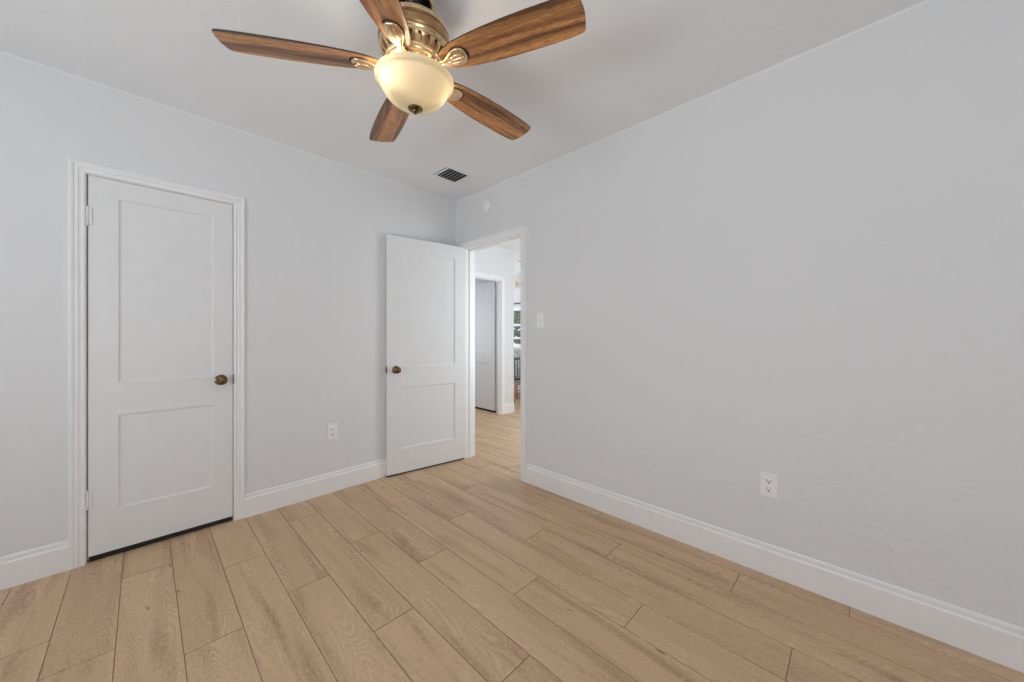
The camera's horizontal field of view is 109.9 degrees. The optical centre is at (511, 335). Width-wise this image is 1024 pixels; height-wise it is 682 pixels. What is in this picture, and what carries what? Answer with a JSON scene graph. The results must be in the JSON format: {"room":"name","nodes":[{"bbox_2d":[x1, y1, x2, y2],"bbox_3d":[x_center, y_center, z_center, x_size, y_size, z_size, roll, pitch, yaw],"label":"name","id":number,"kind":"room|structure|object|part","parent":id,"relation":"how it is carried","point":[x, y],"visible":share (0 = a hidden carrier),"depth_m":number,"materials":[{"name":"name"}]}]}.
{"room":"empty bedroom","nodes":[
{"label":"empty bedroom","id":0,"kind":"room"},
{"bbox_2d":[0,52,456,556],"bbox_3d":[-1.996,-0.099,2.139,0.128,2.550,4.240,0,0,44],"label":"wall","id":1,"kind":"structure","parent":0,"point":[317,228],"depth_m":2.33,"materials":[{"name":"paint"}]},
{"bbox_2d":[0,540,68,589],"bbox_3d":[-2.787,1.101,1.235,0.013,0.150,1.600,0,0,44],"label":"baseboard","id":2,"kind":"structure","parent":1,"relation":"attached to","point":[33,564],"depth_m":1.73,"materials":[{"name":"white paint"}]},
{"bbox_2d":[68,158,244,569],"bbox_3d":[-2.022,0.141,2.106,0.136,2.071,0.722,0,0,44],"label":"door frame","id":3,"kind":"structure","parent":1,"relation":"attached to","point":[78,171],"depth_m":1.84,"materials":[{"name":"white paint"}]},
{"bbox_2d":[85,175,232,561],"bbox_3d":[-2.001,0.170,2.083,0.163,2.007,0.622,0,0,44],"label":"door","id":4,"kind":"structure","parent":1,"relation":"in","point":[160,262],"depth_m":2.04,"materials":[{"name":"white paint"}]},
{"bbox_3d":[-1.797,0.274,2.222,0.064,0.065,0.065,0,0,44],"label":"knob","id":5,"kind":"part","parent":4,"relation":"part of","materials":[{"name":"gold metal"}]},
{"bbox_2d":[245,458,385,517],"bbox_3d":[-1.139,1.101,2.930,0.013,0.150,1.698,0,0,44],"label":"baseboard","id":6,"kind":"structure","parent":1,"relation":"attached to","point":[261,501],"depth_m":2.60,"materials":[{"name":"white paint"}]},
{"bbox_2d":[327,423,337,439],"bbox_3d":[-1.354,0.720,2.711,0.010,0.117,0.072,0,0,44],"label":"wall outlet","id":7,"kind":"object","parent":1,"relation":"attached to","point":[332,429],"visible":1,"depth_m":2.71,"materials":[{"name":"white plastic"}]},
{"bbox_2d":[330,427,334,435],"bbox_3d":[-1.352,0.720,2.709,0.004,0.068,0.034,0,0,44],"label":"receptacle","id":8,"kind":"object","parent":7,"relation":"attached to","point":[332,429],"depth_m":2.71,"materials":[{"name":"white plastic"}]},
{"bbox_2d":[0,0,929,273],"bbox_3d":[-0.483,-1.396,3.040,9.640,0.156,7.640,0,0,44],"label":"ceiling","id":9,"kind":"structure","parent":0,"point":[634,62],"depth_m":1.76,"materials":[{"name":"paint"}]},
{"bbox_2d":[212,0,585,141],"bbox_3d":[-0.352,-1.092,1.424,1.262,0.464,1.229,0,0,44],"label":"ceiling fan","id":10,"kind":"object","parent":9,"relation":"hanging from","point":[415,46],"visible":1,"depth_m":1.29,"materials":[{"name":"brown wood"}]},
{"bbox_3d":[-0.755,-1.028,1.302,0.536,0.006,0.142,0,12,-13],"label":"fan blade","id":11,"kind":"part","parent":10,"relation":"part of","materials":[{"name":"brown wood"}]},
{"bbox_3d":[-0.567,-1.025,1.346,0.082,0.004,0.071,0,12,-13],"label":"blade seat","id":12,"kind":"part","parent":10,"relation":"part of","materials":[{"name":"gold metal"}]},
{"bbox_3d":[-0.411,-1.013,1.000,0.142,0.006,0.536,10,4,5],"label":"fan blade","id":13,"kind":"part","parent":10,"relation":"part of","materials":[{"name":"brown wood"}]},
{"bbox_3d":[-0.575,-1.048,1.722,0.142,0.006,0.536,-13,9,-30],"label":"fan blade","id":14,"kind":"part","parent":10,"relation":"part of","materials":[{"name":"brown wood"}]},
{"bbox_3d":[-0.394,-1.018,1.193,0.071,0.004,0.082,10,4,5],"label":"blade seat","id":15,"kind":"part","parent":10,"relation":"part of","materials":[{"name":"gold metal"}]},
{"bbox_3d":[-0.376,-0.939,1.392,0.298,0.111,0.298,3,4,44],"label":"lamp shade","id":16,"kind":"part","parent":10,"relation":"part of","materials":[{"name":"beige glass"}]},
{"bbox_3d":[-0.196,-1.023,1.310,0.082,0.004,0.071,1,-7,23],"label":"blade seat","id":17,"kind":"part","parent":10,"relation":"part of","materials":[{"name":"gold metal"}]},
{"bbox_3d":[-0.118,-1.045,1.681,0.142,0.006,0.535,-10,-5,41],"label":"fan blade","id":18,"kind":"part","parent":10,"relation":"part of","materials":[{"name":"brown wood"}]},
{"bbox_3d":[-0.017,-1.024,1.234,0.536,0.006,0.142,1,-7,23],"label":"fan blade","id":19,"kind":"part","parent":10,"relation":"part of","materials":[{"name":"brown wood"}]},
{"bbox_2d":[432,165,472,183],"bbox_3d":[-0.491,-1.317,2.952,0.240,0.013,0.246,0,0,44],"label":"ceiling vent","id":20,"kind":"object","parent":9,"relation":"in","point":[453,175],"visible":1,"depth_m":2.95,"materials":[{"name":"metal"}]},
{"bbox_2d":[514,261,519,288],"bbox_3d":[0.186,-1.069,6.389,0.557,0.510,0.544,0,0,44],"label":"chandelier","id":21,"kind":"object","parent":9,"relation":"hanging from","point":[517,281],"visible":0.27,"depth_m":6.37,"materials":[{"name":"beige metal"}]},
{"bbox_2d":[475,278,492,283],"bbox_3d":[-1.879,-0.099,6.051,3.200,2.550,1.972,0,0,44],"label":"wall","id":22,"kind":"structure","parent":0,"point":[477,281],"depth_m":5.97,"materials":[{"name":"paint"}]},
{"bbox_2d":[475,281,495,412],"bbox_3d":[-0.484,0.167,5.702,0.099,2.012,0.643,0,0,-44],"label":"door","id":23,"kind":"structure","parent":22,"relation":"in","point":[485,293],"depth_m":5.67,"materials":[{"name":"white paint"}]},
{"bbox_2d":[475,246,513,403],"bbox_3d":[-0.661,-0.099,4.936,0.100,2.550,1.872,0,0,44],"label":"wall","id":24,"kind":"structure","parent":0,"point":[495,260],"depth_m":5.46,"materials":[{"name":"paint"}]},
{"bbox_2d":[475,272,504,414],"bbox_3d":[-0.417,0.142,5.174,0.120,2.069,0.769,0,0,44],"label":"door frame","id":25,"kind":"structure","parent":24,"relation":"attached to","point":[500,280],"depth_m":5.39,"materials":[{"name":"white paint"}]},
{"bbox_2d":[505,402,513,413],"bbox_3d":[-0.043,1.101,5.492,0.013,0.150,0.214,0,0,44],"label":"baseboard","id":26,"kind":"structure","parent":24,"relation":"attached to","point":[509,407],"depth_m":5.49,"materials":[{"name":"white paint"}]},
{"bbox_2d":[0,392,1023,681],"bbox_3d":[-0.430,1.216,3.009,9.520,0.080,7.670,0,0,44],"label":"floor","id":27,"kind":"structure","parent":0,"point":[463,570],"depth_m":1.55,"materials":[{"name":"brown wood"}]},
{"bbox_2d":[514,348,519,398],"bbox_3d":[0.059,0.711,7.183,0.820,0.930,0.662,0,0,44],"label":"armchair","id":28,"kind":"object","parent":27,"relation":"on","point":[516,350],"visible":0.09,"depth_m":7.33,"materials":[{"name":"grey fabric"}]},
{"bbox_3d":[0.234,0.581,7.363,0.720,0.670,0.160,0,0,44],"label":"backrest","id":29,"kind":"part","parent":28,"relation":"part of","materials":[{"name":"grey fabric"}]},
{"bbox_3d":[0.276,0.736,6.890,0.100,0.360,0.540,0,0,44],"label":"armrest","id":30,"kind":"part","parent":28,"relation":"part of","materials":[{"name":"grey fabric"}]},
{"bbox_2d":[514,358,519,404],"bbox_3d":[0.252,0.773,6.301,0.454,0.809,0.496,0,0,0],"label":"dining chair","id":31,"kind":"object","parent":27,"relation":"on","point":[517,377],"visible":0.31,"depth_m":6.12,"materials":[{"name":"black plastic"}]},
{"bbox_3d":[0.053,0.961,6.135,0.054,0.433,0.074,0,0,0],"label":"leg","id":32,"kind":"part","parent":31,"relation":"part of","materials":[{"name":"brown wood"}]},
{"bbox_2d":[514,273,519,347],"bbox_3d":[0.751,-0.099,7.084,5.770,2.550,0.120,0,0,44],"label":"wall","id":33,"kind":"structure","parent":0,"point":[516,291],"depth_m":7.64,"materials":[{"name":"paint"}]},
{"bbox_2d":[514,307,519,347],"bbox_3d":[0.067,-0.174,7.693,2.120,0.900,0.140,0,0,44],"label":"window","id":34,"kind":"structure","parent":33,"relation":"in","point":[515,308],"depth_m":7.68,"materials":[{"name":"white paint"}]},
{"bbox_2d":[457,0,1023,627],"bbox_3d":[1.002,-0.099,2.114,6.220,2.550,0.116,0,0,44],"label":"wall","id":35,"kind":"structure","parent":0,"point":[806,270],"depth_m":1.65,"materials":[{"name":"paint"}]},
{"bbox_2d":[482,199,491,212],"bbox_3d":[-0.232,-1.166,3.212,0.113,0.113,0.029,0,0,44],"label":"round cover","id":36,"kind":"object","parent":35,"relation":"attached to","point":[486,206],"visible":1,"depth_m":3.20,"materials":[{"name":"white plastic"}]},
{"bbox_2d":[460,225,526,482],"bbox_3d":[-0.151,0.142,3.222,0.848,2.069,0.136,0,0,44],"label":"door frame","id":37,"kind":"structure","parent":35,"relation":"attached to","point":[518,233],"depth_m":3.21,"materials":[{"name":"white paint"}]},
{"bbox_2d":[385,234,464,476],"bbox_3d":[-0.737,0.165,3.197,0.756,2.017,0.109,0,0,-38],"label":"door","id":38,"kind":"structure","parent":37,"relation":"in","point":[425,369],"depth_m":3.19,"materials":[{"name":"white paint"}]},
{"bbox_3d":[-0.959,0.284,2.997,0.065,0.065,0.064,0,0,-38],"label":"knob","id":39,"kind":"part","parent":38,"relation":"part of","materials":[{"name":"gold metal"}]},
{"bbox_2d":[537,312,543,327],"bbox_3d":[0.217,-0.124,2.783,0.071,0.116,0.018,0,0,44],"label":"light switch","id":40,"kind":"object","parent":35,"relation":"attached to","point":[540,316],"visible":1,"depth_m":2.78,"materials":[{"name":"white plastic"}]},
{"bbox_2d":[760,471,777,498],"bbox_3d":[1.266,0.734,1.769,0.072,0.117,0.010,0,0,44],"label":"wall outlet","id":41,"kind":"object","parent":35,"relation":"attached to","point":[768,481],"visible":1,"depth_m":1.77,"materials":[{"name":"white plastic"}]},
{"bbox_2d":[765,478,772,492],"bbox_3d":[1.264,0.734,1.767,0.034,0.068,0.004,0,0,44],"label":"receptacle","id":42,"kind":"object","parent":41,"relation":"attached to","point":[768,481],"depth_m":1.77,"materials":[{"name":"white plastic"}]},
{"bbox_2d":[526,464,1023,672],"bbox_3d":[1.607,1.101,1.436,4.168,0.150,0.013,0,0,44],"label":"baseboard","id":43,"kind":"structure","parent":35,"relation":"attached to","point":[992,639],"depth_m":1.63,"materials":[{"name":"white paint"}]},
{"label":"outside","id":44,"kind":"structure","parent":0,"visible":0},
{"bbox_3d":[6.257,1.326,10.545,28.000,0.100,12.440,0,0,44],"label":"lawn","id":45,"kind":"structure","parent":44,"visible":0},
{"bbox_2d":[514,310,519,343],"bbox_3d":[0.969,-0.259,10.410,2.301,3.113,2.261,0,0,44],"label":"tree","id":46,"kind":"object","parent":45,"relation":"on","point":[516,332],"visible":0.02,"depth_m":10.19,"materials":[{"name":"green plant"}]}
]}

